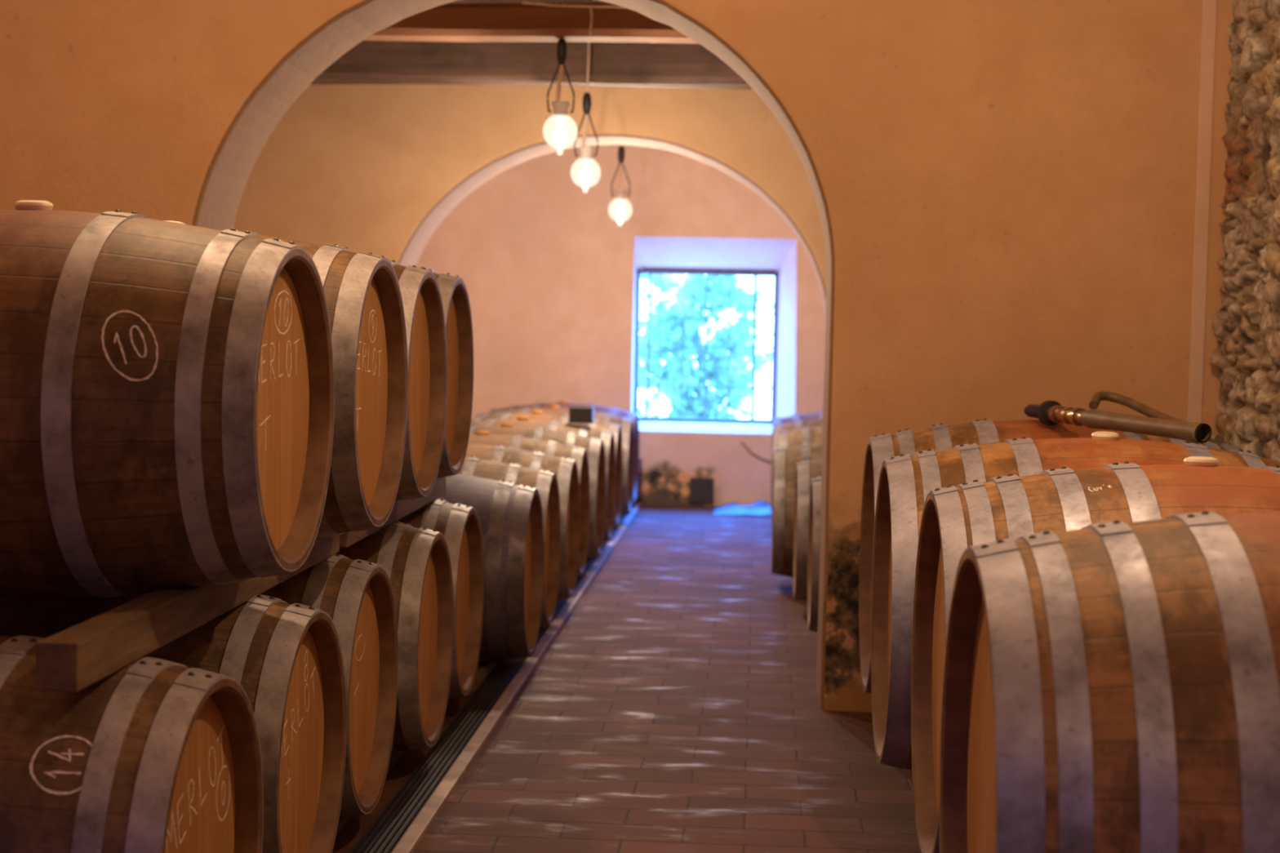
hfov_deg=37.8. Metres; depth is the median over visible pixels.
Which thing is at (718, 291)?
tree
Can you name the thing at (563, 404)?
wine barrel
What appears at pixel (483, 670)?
rail
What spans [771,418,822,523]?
wine barrel
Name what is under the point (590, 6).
cable
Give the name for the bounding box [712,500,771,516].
plastic sheet
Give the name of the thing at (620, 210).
pendant lamp
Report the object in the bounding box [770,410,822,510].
wine barrel
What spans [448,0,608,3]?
ceiling
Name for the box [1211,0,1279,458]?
stone wall
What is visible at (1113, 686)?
wine barrel
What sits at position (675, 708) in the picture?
floor
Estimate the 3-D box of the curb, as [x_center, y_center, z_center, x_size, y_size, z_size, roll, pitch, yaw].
[-0.370,0.851,6.993,0.040,0.062,11.400,1,3,4]
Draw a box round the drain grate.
[349,502,635,852]
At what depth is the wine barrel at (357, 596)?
4.39 m
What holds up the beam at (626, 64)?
attached to the wall
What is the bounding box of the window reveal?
[631,236,796,433]
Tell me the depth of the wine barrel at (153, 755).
2.79 m
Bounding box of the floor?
[332,504,919,852]
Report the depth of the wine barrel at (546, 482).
7.08 m
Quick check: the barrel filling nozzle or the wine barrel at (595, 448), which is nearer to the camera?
the barrel filling nozzle
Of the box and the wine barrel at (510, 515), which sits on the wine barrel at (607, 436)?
the box
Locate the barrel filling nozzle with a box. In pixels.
[1023,391,1224,444]
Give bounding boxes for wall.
[0,0,1233,711]
[233,84,826,435]
[415,144,824,506]
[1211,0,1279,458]
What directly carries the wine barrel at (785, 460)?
on the floor
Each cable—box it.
[522,0,625,33]
[741,441,771,462]
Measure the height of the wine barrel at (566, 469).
0.706 m
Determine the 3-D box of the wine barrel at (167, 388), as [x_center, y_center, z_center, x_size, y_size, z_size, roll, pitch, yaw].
[-1.080,-0.049,3.337,0.950,0.726,0.711,1,5,4]
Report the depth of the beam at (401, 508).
5.15 m
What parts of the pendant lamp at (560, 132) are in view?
glass globe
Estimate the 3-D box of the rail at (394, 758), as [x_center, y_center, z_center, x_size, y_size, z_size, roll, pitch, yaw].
[-0.759,0.953,4.213,0.065,0.046,3.600,1,3,4]
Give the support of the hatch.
attached to the wall at (543, 263)
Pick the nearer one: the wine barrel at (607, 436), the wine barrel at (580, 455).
the wine barrel at (580, 455)
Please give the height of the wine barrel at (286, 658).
0.726 m
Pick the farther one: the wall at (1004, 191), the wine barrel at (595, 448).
the wine barrel at (595, 448)
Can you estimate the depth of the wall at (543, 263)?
12.62 m
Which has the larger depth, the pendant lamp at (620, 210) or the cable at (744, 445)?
the cable at (744, 445)
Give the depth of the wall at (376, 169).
9.28 m
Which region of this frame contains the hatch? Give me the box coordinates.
[689,477,713,503]
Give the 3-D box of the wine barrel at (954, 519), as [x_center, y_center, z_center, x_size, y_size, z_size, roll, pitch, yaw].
[1.081,0.498,3.640,1.035,0.897,0.881,1,2,4]
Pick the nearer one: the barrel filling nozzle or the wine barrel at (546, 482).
the barrel filling nozzle
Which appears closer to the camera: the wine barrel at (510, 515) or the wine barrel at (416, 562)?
the wine barrel at (416, 562)
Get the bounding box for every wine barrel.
[0,200,334,597]
[0,592,346,852]
[0,635,263,852]
[164,220,408,537]
[260,553,398,818]
[336,520,453,754]
[389,260,447,502]
[397,498,484,698]
[421,266,473,478]
[438,474,543,664]
[457,456,560,626]
[465,441,579,599]
[468,431,590,576]
[469,422,605,558]
[471,409,622,526]
[471,416,615,541]
[475,404,634,515]
[488,400,639,502]
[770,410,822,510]
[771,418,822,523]
[771,442,822,577]
[777,426,822,448]
[793,458,822,601]
[807,475,821,632]
[858,418,1243,693]
[871,431,1279,771]
[911,456,1279,852]
[939,511,1279,852]
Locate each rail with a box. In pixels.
[335,698,448,836]
[470,662,497,693]
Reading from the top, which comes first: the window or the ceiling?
the ceiling
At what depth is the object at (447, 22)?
7.08 m
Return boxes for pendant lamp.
[542,0,577,154]
[570,41,600,192]
[608,144,632,226]
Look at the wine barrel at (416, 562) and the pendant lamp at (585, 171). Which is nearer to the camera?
the wine barrel at (416, 562)
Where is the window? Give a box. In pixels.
[633,267,777,423]
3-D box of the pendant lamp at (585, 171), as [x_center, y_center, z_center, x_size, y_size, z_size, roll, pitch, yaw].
[-0.234,-1.445,8.236,0.134,0.824,0.134,1,3,4]
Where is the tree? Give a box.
[637,274,773,418]
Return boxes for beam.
[35,534,339,692]
[311,40,752,88]
[339,476,446,547]
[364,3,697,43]
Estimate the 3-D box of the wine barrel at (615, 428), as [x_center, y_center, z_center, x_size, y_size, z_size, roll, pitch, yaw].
[-0.594,0.260,10.663,0.950,0.709,0.693,1,3,4]
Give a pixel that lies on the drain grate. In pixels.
(384, 833)
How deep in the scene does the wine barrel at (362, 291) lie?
3.97 m
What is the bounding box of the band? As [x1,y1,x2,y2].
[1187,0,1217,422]
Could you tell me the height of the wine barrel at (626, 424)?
0.706 m
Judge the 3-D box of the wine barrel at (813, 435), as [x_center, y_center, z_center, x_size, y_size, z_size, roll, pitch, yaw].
[1.224,0.323,10.175,0.950,0.706,0.690,1,3,4]
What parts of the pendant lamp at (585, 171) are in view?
glass globe, cord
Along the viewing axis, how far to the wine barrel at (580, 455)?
8.48 m
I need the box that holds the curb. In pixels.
[391,502,641,852]
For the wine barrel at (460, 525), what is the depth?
5.82 m
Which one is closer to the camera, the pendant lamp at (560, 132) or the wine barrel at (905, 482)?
the wine barrel at (905, 482)
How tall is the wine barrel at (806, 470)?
0.706 m
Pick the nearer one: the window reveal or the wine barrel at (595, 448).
the wine barrel at (595, 448)
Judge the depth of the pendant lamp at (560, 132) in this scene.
7.15 m
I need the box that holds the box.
[568,406,594,423]
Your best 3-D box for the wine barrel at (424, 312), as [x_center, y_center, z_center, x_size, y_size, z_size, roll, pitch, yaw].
[-1.014,-0.128,4.794,0.950,0.706,0.690,1,3,4]
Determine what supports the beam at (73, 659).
on the wine barrel at (153, 755)
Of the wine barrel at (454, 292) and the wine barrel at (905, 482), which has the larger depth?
the wine barrel at (454, 292)
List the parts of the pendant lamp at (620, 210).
glass globe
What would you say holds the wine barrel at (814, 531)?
on the floor

